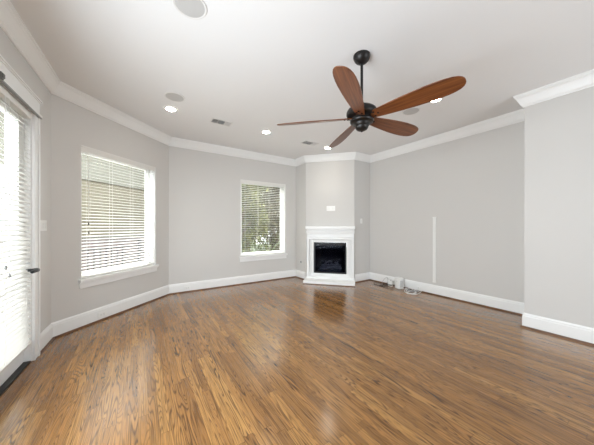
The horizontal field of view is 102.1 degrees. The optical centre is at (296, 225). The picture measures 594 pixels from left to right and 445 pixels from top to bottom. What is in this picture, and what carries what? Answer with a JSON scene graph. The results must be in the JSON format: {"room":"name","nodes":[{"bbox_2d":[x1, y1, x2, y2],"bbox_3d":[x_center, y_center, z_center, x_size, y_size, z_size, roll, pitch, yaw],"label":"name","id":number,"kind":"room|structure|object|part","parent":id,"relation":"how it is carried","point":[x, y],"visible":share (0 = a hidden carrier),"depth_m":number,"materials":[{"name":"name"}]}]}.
{"room":"living room","nodes":[
{"label":"living room","id":0,"kind":"room"},
{"bbox_2d":[0,27,50,332],"bbox_3d":[-1.197,-0.195,-0.170,0.180,3.070,7.077,0,0,-31],"label":"wall","id":1,"kind":"structure","parent":0,"point":[9,52],"depth_m":2.64,"materials":[{"name":"grey paint"}]},
{"bbox_2d":[0,71,4,79],"bbox_3d":[-2.229,-1.130,1.798,0.050,0.050,0.040,0,0,-31],"label":"door closer","id":2,"kind":"object","parent":1,"relation":"in","point":[2,75],"depth_m":1.80,"materials":[{"name":"metal"}]},
{"bbox_2d":[0,84,39,395],"bbox_3d":[-2.397,0.110,1.915,0.264,2.460,1.035,0,0,-31],"label":"door","id":3,"kind":"structure","parent":1,"relation":"in","point":[8,376],"depth_m":2.28,"materials":[{"name":"white paint"}]},
{"bbox_2d":[0,86,31,373],"bbox_3d":[-2.359,0.028,1.938,0.086,2.236,0.955,0,0,-31],"label":"blind","id":4,"kind":"object","parent":3,"relation":"attached to","point":[14,328],"visible":0.99,"depth_m":2.08,"materials":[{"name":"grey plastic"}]},
{"bbox_3d":[-2.287,-0.355,1.883,0.003,1.350,0.006,0,0,14],"label":"pull cord","id":5,"kind":"part","parent":4,"relation":"part of","materials":[{"name":"white fabric"}]},
{"bbox_3d":[-2.358,0.045,1.909,0.057,2.170,0.002,0,0,-31],"label":"ladder cord","id":6,"kind":"part","parent":4,"relation":"part of","materials":[{"name":"white fabric"}]},
{"bbox_3d":[-2.318,-0.320,1.934,0.003,1.420,0.006,0,0,14],"label":"pull cord","id":7,"kind":"part","parent":4,"relation":"part of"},
{"bbox_3d":[-2.371,1.136,1.931,0.052,0.020,0.955,0,0,-31],"label":"rail","id":8,"kind":"part","parent":4,"relation":"part of","materials":[{"name":"white plastic"}]},
{"bbox_3d":[-2.557,0.045,2.238,0.057,2.170,0.003,0,0,-31],"label":"ladder cord","id":9,"kind":"part","parent":4,"relation":"part of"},
{"bbox_3d":[-2.513,0.425,2.272,0.094,0.042,0.131,0,0,-31],"label":"lever","id":10,"kind":"part","parent":3,"relation":"part of","materials":[{"name":"black metal"}]},
{"bbox_2d":[0,54,42,360],"bbox_3d":[-2.329,0.024,1.924,0.048,2.632,1.340,0,0,-31],"label":"door frame","id":11,"kind":"structure","parent":1,"relation":"attached to","point":[12,82],"depth_m":2.38,"materials":[{"name":"white paint"}]},
{"bbox_3d":[-2.329,-1.206,1.924,0.048,0.172,1.340,0,0,-31],"label":"head casing","id":12,"kind":"part","parent":11,"relation":"part of","materials":[{"name":"white paint"}]},
{"bbox_2d":[40,220,46,230],"bbox_3d":[-2.770,-0.006,2.616,0.010,0.112,0.170,0,0,-31],"label":"light switch","id":13,"kind":"object","parent":1,"relation":"attached to","point":[43,223],"visible":0.88,"depth_m":2.62,"materials":[{"name":"white plastic"}]},
{"bbox_2d":[40,323,54,354],"bbox_3d":[-2.787,1.245,2.670,0.036,0.190,0.430,0,0,-31],"label":"baseboard","id":14,"kind":"structure","parent":1,"relation":"attached to","point":[46,336],"depth_m":2.67,"materials":[{"name":"white paint"}]},
{"bbox_3d":[-2.778,1.329,2.671,0.018,0.022,0.423,0,0,-31],"label":"shoe moulding","id":15,"kind":"part","parent":14,"relation":"part of","materials":[{"name":"wood"}]},
{"bbox_2d":[51,94,168,322],"bbox_3d":[-2.802,-0.195,3.794,0.180,3.070,2.047,0,0,12],"label":"wall","id":16,"kind":"structure","parent":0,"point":[73,126],"depth_m":3.14,"materials":[{"name":"grey paint"}]},
{"bbox_2d":[52,285,169,338],"bbox_3d":[-2.696,1.245,3.770,0.036,0.190,1.902,0,0,12],"label":"baseboard","id":17,"kind":"structure","parent":16,"relation":"attached to","point":[65,326],"depth_m":3.46,"materials":[{"name":"white paint"}]},
{"bbox_2d":[98,311,105,317],"bbox_3d":[-2.768,1.255,3.411,0.010,0.072,0.118,0,0,12],"label":"wall outlet","id":18,"kind":"object","parent":17,"relation":"attached to","point":[101,314],"visible":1,"depth_m":3.40,"materials":[{"name":"white plastic"}]},
{"bbox_2d":[78,145,158,288],"bbox_3d":[-2.776,-0.122,3.785,0.215,1.895,1.317,0,0,12],"label":"window","id":19,"kind":"structure","parent":16,"relation":"attached to","point":[114,276],"depth_m":4.07,"materials":[{"name":"white paint"}]},
{"bbox_3d":[-2.854,-0.180,3.802,0.030,1.700,1.167,0,0,12],"label":"sash","id":20,"kind":"part","parent":19,"relation":"part of","materials":[{"name":"white paint"}]},
{"bbox_2d":[82,146,154,277],"bbox_3d":[-2.748,-0.183,3.779,0.086,1.764,1.223,0,0,12],"label":"blind","id":21,"kind":"object","parent":16,"relation":"attached to","point":[84,149],"visible":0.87,"depth_m":3.62,"materials":[{"name":"white plastic"}]},
{"bbox_3d":[-2.827,-0.522,3.254,0.006,0.965,0.003,0,0,-33],"label":"pull cord","id":22,"kind":"part","parent":21,"relation":"part of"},
{"bbox_3d":[-2.798,-0.166,3.610,0.057,1.698,0.002,0,0,12],"label":"ladder cord","id":23,"kind":"part","parent":21,"relation":"part of","materials":[{"name":"white fabric"}]},
{"bbox_3d":[-2.761,0.689,3.782,0.052,0.020,1.215,0,0,12],"label":"rail","id":24,"kind":"part","parent":21,"relation":"part of","materials":[{"name":"white plastic"}]},
{"bbox_2d":[169,146,295,284],"bbox_3d":[-1.277,-0.195,5.631,3.233,3.070,0.180,0,0,-34],"label":"wall","id":25,"kind":"structure","parent":0,"point":[204,187],"depth_m":5.18,"materials":[{"name":"grey paint"}]},
{"bbox_2d":[169,270,295,294],"bbox_3d":[-1.261,1.245,5.511,2.980,0.190,0.036,0,0,-34],"label":"baseboard","id":26,"kind":"structure","parent":25,"relation":"attached to","point":[247,279],"depth_m":5.34,"materials":[{"name":"white paint"}]},
{"bbox_2d":[239,179,287,261],"bbox_3d":[-0.831,-0.122,5.893,1.270,1.895,0.215,0,0,-34],"label":"window","id":27,"kind":"structure","parent":25,"relation":"in","point":[280,255],"depth_m":6.10,"materials":[{"name":"white paint"}]},
{"bbox_2d":[241,180,284,255],"bbox_3d":[-0.815,-0.183,5.870,1.176,1.764,0.083,0,0,-34],"label":"blind","id":28,"kind":"object","parent":27,"relation":"attached to","point":[242,181],"visible":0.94,"depth_m":5.83,"materials":[{"name":"white plastic"}]},
{"bbox_3d":[-1.216,-0.166,5.620,0.002,1.698,0.057,0,0,-33],"label":"ladder cord","id":29,"kind":"part","parent":28,"relation":"part of","materials":[{"name":"white fabric"}]},
{"bbox_3d":[-0.823,0.689,5.881,1.168,0.020,0.052,0,0,-33],"label":"rail","id":30,"kind":"part","parent":28,"relation":"part of","materials":[{"name":"white plastic"}]},
{"bbox_2d":[0,277,593,444],"bbox_3d":[0.853,1.400,2.039,6.307,0.120,8.500,0,0,-34],"label":"floor","id":31,"kind":"structure","parent":0,"point":[287,361],"depth_m":2.12,"materials":[{"name":"brown wood"}]},
{"bbox_2d":[303,278,354,286],"bbox_3d":[0.756,1.302,5.623,1.177,0.075,0.413,0,0,14],"label":"hearth","id":32,"kind":"object","parent":31,"relation":"on","point":[333,282],"visible":0.9,"depth_m":5.47,"materials":[{"name":"white paint"}]},
{"bbox_3d":[0.707,1.333,5.430,1.177,0.014,0.014,0,0,14],"label":"shoe moulding","id":33,"kind":"part","parent":32,"relation":"part of","materials":[{"name":"wood"}]},
{"bbox_2d":[305,226,354,279],"bbox_3d":[0.789,0.635,5.730,1.163,1.260,0.189,0,0,14],"label":"fireplace mantel","id":34,"kind":"object","parent":32,"relation":"on","point":[337,234],"visible":0.99,"depth_m":5.70,"materials":[{"name":"white paint"}]},
{"bbox_2d":[314,242,345,273],"bbox_3d":[0.847,0.767,5.980,0.770,0.737,0.478,0,0,14],"label":"fireplace insert","id":35,"kind":"object","parent":34,"relation":"in","point":[329,257],"visible":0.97,"depth_m":5.77,"materials":[{"name":"black metal"}]},
{"bbox_2d":[305,226,354,230],"bbox_3d":[0.789,0.060,5.730,1.163,0.110,0.189,0,0,14],"label":"shelf","id":36,"kind":"object","parent":34,"relation":"attached to","point":[309,228],"depth_m":5.66,"materials":[{"name":"white paint"}]},
{"bbox_3d":[0.788,0.767,5.749,0.888,0.855,0.045,0,0,14],"label":"moulding","id":37,"kind":"part","parent":34,"relation":"part of","materials":[{"name":"white paint"}]},
{"bbox_2d":[395,277,403,289],"bbox_3d":[2.190,1.222,5.142,0.132,0.235,0.158,0,0,-15],"label":"modem","id":38,"kind":"object","parent":31,"relation":"on","point":[399,281],"visible":1,"depth_m":5.07,"materials":[{"name":"white plastic"}]},
{"bbox_2d":[404,288,420,294],"bbox_3d":[2.270,1.304,4.800,0.217,0.071,0.390,0,0,-42],"label":"cable","id":39,"kind":"object","parent":31,"relation":"on","point":[415,292],"visible":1,"depth_m":4.78,"materials":[{"name":"white plastic"}]},
{"bbox_2d":[296,163,305,271],"bbox_3d":[0.121,-0.195,6.286,0.180,3.070,0.630,0,0,-34],"label":"wall","id":40,"kind":"structure","parent":0,"point":[301,169],"depth_m":6.13,"materials":[{"name":"grey paint"}]},
{"bbox_2d":[296,270,305,279],"bbox_3d":[0.078,1.245,6.155,0.036,0.190,0.440,0,0,-34],"label":"baseboard","id":41,"kind":"structure","parent":40,"relation":"attached to","point":[299,274],"depth_m":6.13,"materials":[{"name":"white paint"}]},
{"bbox_2d":[10,0,593,158],"bbox_3d":[0.853,-1.805,2.039,6.307,0.150,8.500,0,0,-34],"label":"ceiling","id":42,"kind":"structure","parent":0,"point":[256,66],"depth_m":2.44,"materials":[{"name":"white paint"}]},
{"bbox_2d":[164,106,177,111],"bbox_3d":[-1.865,-1.725,3.551,0.192,0.008,0.192,0,0,-34],"label":"recessed light","id":43,"kind":"object","parent":42,"relation":"in","point":[167,108],"visible":1,"depth_m":3.55,"materials":[{"name":"beige"}]},
{"bbox_2d":[164,92,184,101],"bbox_3d":[-1.637,-1.725,3.216,0.252,0.008,0.252,0,0,-34],"label":"ceiling speaker","id":44,"kind":"object","parent":42,"relation":"attached to","point":[173,96],"visible":1,"depth_m":3.20},
{"bbox_2d":[166,93,183,100],"bbox_3d":[-1.637,-1.726,3.216,0.218,0.006,0.218,0,0,-33],"label":"grille","id":45,"kind":"object","parent":44,"relation":"attached to","point":[171,96],"depth_m":3.21,"materials":[{"name":"white metal"}]},
{"bbox_2d":[172,0,206,19],"bbox_3d":[-0.837,-1.725,1.880,0.252,0.008,0.252,0,0,-34],"label":"ceiling speaker","id":46,"kind":"object","parent":42,"relation":"attached to","point":[192,9],"visible":1,"depth_m":1.90},
{"bbox_2d":[210,118,232,126],"bbox_3d":[-1.261,-1.724,3.998,0.340,0.012,0.190,0,0,-34],"label":"ceiling vent","id":47,"kind":"object","parent":42,"relation":"in","point":[213,120],"visible":1,"depth_m":4.00,"materials":[{"name":"white metal"}]},
{"bbox_2d":[261,130,270,133],"bbox_3d":[-0.566,-1.725,4.416,0.192,0.008,0.192,0,0,-34],"label":"recessed light","id":48,"kind":"object","parent":42,"relation":"in","point":[262,131],"visible":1,"depth_m":4.42,"materials":[{"name":"beige"}]},
{"bbox_2d":[301,140,318,145],"bbox_3d":[0.261,-1.724,5.005,0.340,0.012,0.190,0,0,-34],"label":"ceiling vent","id":49,"kind":"object","parent":42,"relation":"in","point":[306,142],"visible":1,"depth_m":5.01,"materials":[{"name":"white metal"}]},
{"bbox_2d":[277,50,465,147],"bbox_3d":[0.717,-1.342,2.455,1.625,0.776,1.667,0,0,-34],"label":"ceiling fan","id":50,"kind":"object","parent":42,"relation":"hanging from","point":[360,114],"visible":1,"depth_m":2.21,"materials":[{"name":"brown wood"}]},
{"bbox_3d":[0.174,-1.079,2.492,0.774,0.009,0.188,-2,18,6],"label":"blade","id":51,"kind":"part","parent":50,"relation":"part of","materials":[{"name":"brown wood"}]},
{"bbox_3d":[0.560,-1.086,2.914,0.188,0.009,0.774,-21,3,-11],"label":"blade","id":52,"kind":"part","parent":50,"relation":"part of","materials":[{"name":"brown wood"}]},
{"bbox_3d":[0.455,-1.094,1.993,0.188,0.009,0.774,19,8,23],"label":"blade","id":53,"kind":"part","parent":50,"relation":"part of","materials":[{"name":"brown wood"}]},
{"bbox_3d":[1.081,-1.105,2.676,0.774,0.009,0.188,-1,-20,-30],"label":"blade","id":54,"kind":"part","parent":50,"relation":"part of","materials":[{"name":"brown wood"}]},
{"bbox_3d":[1.016,-1.110,2.108,0.774,0.009,0.188,-2,-20,42],"label":"blade","id":55,"kind":"part","parent":50,"relation":"part of","materials":[{"name":"brown wood"}]},
{"bbox_2d":[402,107,419,114],"bbox_3d":[1.716,-1.725,3.612,0.252,0.008,0.252,0,0,-34],"label":"ceiling speaker","id":56,"kind":"object","parent":42,"relation":"attached to","point":[413,110],"visible":0.95,"depth_m":3.61},
{"bbox_2d":[429,97,443,102],"bbox_3d":[1.894,-1.725,3.280,0.192,0.008,0.192,0,0,-34],"label":"recessed light","id":57,"kind":"object","parent":42,"relation":"in","point":[440,99],"visible":0.39,"depth_m":3.31,"materials":[{"name":"beige"}]},
{"bbox_2d":[306,160,353,275],"bbox_3d":[0.811,-0.195,5.916,1.175,3.070,0.180,0,0,14],"label":"wall","id":58,"kind":"structure","parent":0,"point":[328,183],"depth_m":5.83,"materials":[{"name":"grey paint"}]},
{"bbox_2d":[327,206,334,210],"bbox_3d":[0.819,-0.425,5.815,0.205,0.118,0.010,0,0,14],"label":"wall plate","id":59,"kind":"object","parent":58,"relation":"attached to","point":[329,208],"visible":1,"depth_m":5.81,"materials":[{"name":"white plastic"}]},
{"bbox_2d":[354,160,369,277],"bbox_3d":[1.613,-0.195,5.960,0.730,3.070,0.180,0,0,-34],"label":"wall","id":60,"kind":"structure","parent":0,"point":[361,169],"depth_m":5.82,"materials":[{"name":"grey paint"}]},
{"bbox_2d":[355,272,369,282],"bbox_3d":[1.602,1.245,5.824,0.540,0.190,0.036,0,0,-34],"label":"baseboard","id":61,"kind":"structure","parent":60,"relation":"attached to","point":[361,277],"depth_m":5.81,"materials":[{"name":"white paint"}]},
{"bbox_2d":[370,121,523,302],"bbox_3d":[2.720,-0.195,4.786,0.180,3.070,3.360,0,0,-34],"label":"wall","id":62,"kind":"structure","parent":0,"point":[473,185],"depth_m":4.34,"materials":[{"name":"grey paint"}]},
{"bbox_2d":[432,217,435,282],"bbox_3d":[2.674,0.463,4.672,0.022,1.277,0.064,0,0,-34],"label":"cover","id":63,"kind":"object","parent":62,"relation":"attached to","point":[434,218],"visible":1,"depth_m":4.66,"materials":[{"name":"white plastic"}]},
{"bbox_2d":[370,272,523,315],"bbox_3d":[2.630,1.245,4.727,0.036,0.190,3.000,0,0,-34],"label":"baseboard","id":64,"kind":"structure","parent":62,"relation":"attached to","point":[510,306],"depth_m":4.26,"materials":[{"name":"white paint"}]},
{"bbox_2d":[524,86,593,327],"bbox_3d":[4.196,-0.195,1.560,0.180,3.070,4.010,0,0,-34],"label":"wall","id":65,"kind":"structure","parent":0,"point":[559,131],"depth_m":2.91,"materials":[{"name":"grey paint"}]},
{"bbox_2d":[0,0,593,166],"bbox_3d":[0.900,-1.651,1.967,5.967,0.158,8.334,0,0,-34],"label":"crown molding","id":66,"kind":"structure","parent":65,"relation":"attached to","point":[11,23],"depth_m":3.52,"materials":[{"name":"white paint"}]},
{"bbox_2d":[520,313,593,345],"bbox_3d":[4.096,1.245,1.516,0.036,0.190,4.046,0,0,-34],"label":"baseboard","id":67,"kind":"structure","parent":65,"relation":"attached to","point":[574,332],"depth_m":2.90,"materials":[{"name":"white paint"}]},
{"bbox_3d":[4.088,1.329,1.510,0.018,0.022,4.046,0,0,-33],"label":"shoe moulding","id":68,"kind":"part","parent":67,"relation":"part of","materials":[{"name":"wood"}]},
{"label":"outside","id":69,"kind":"structure","parent":0,"visible":0},
{"bbox_3d":[-3.896,1.520,4.078,2.060,0.240,10.000,0,0,12],"label":"floor","id":70,"kind":"structure","parent":69,"visible":0},
{"bbox_2d":[0,238,140,269],"bbox_3d":[-4.953,0.865,2.874,0.062,1.070,7.260,0,0,12],"label":"balcony railing","id":71,"kind":"object","parent":70,"relation":"on","point":[137,238],"visible":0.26,"depth_m":5.51,"materials":[{"name":"metal"}]},
{"bbox_3d":[-4.953,0.350,2.874,0.060,0.040,7.200,0,0,12],"label":"rail","id":72,"kind":"part","parent":71,"relation":"part of","materials":[{"name":"metal"}]},
{"bbox_3d":[-4.953,0.507,2.874,0.036,0.025,7.200,0,0,12],"label":"rail","id":73,"kind":"part","parent":71,"relation":"part of","materials":[{"name":"metal"}]},
{"bbox_3d":[-4.196,0.885,6.393,0.060,1.030,0.060,0,0,12],"label":"post","id":74,"kind":"part","parent":71,"relation":"part of","materials":[{"name":"metal"}]},
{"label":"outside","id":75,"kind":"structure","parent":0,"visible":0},
{"bbox_3d":[-8.279,4.890,12.508,80.000,0.100,90.000,0,0,-33],"label":"ground","id":76,"kind":"structure","parent":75,"visible":0},
{"bbox_2d":[0,111,144,270],"bbox_3d":[-9.960,0.190,3.848,5.000,9.300,17.800,0,0,12],"label":"neighbouring house","id":77,"kind":"structure","parent":76,"relation":"on","point":[102,216],"depth_m":8.84,"materials":[{"name":"beige paint"}]},
{"bbox_3d":[-7.581,-0.695,5.792,0.025,1.970,1.040,0,0,12],"label":"pale door","id":78,"kind":"part","parent":77,"relation":"part of","materials":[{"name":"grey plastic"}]},
{"bbox_2d":[242,184,277,251],"bbox_3d":[-2.628,0.101,9.462,3.336,9.582,4.180,0,0,43],"label":"tree","id":79,"kind":"object","parent":76,"relation":"on","point":[251,222],"visible":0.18,"depth_m":9.42,"materials":[{"name":"green plant"}]},
{"bbox_2d":[242,237,279,252],"bbox_3d":[-1.085,2.315,8.050,3.019,5.235,2.903,0,0,2],"label":"bush","id":80,"kind":"object","parent":76,"relation":"on","point":[266,245],"visible":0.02,"depth_m":8.15,"materials":[{"name":"green plant"}]}
]}

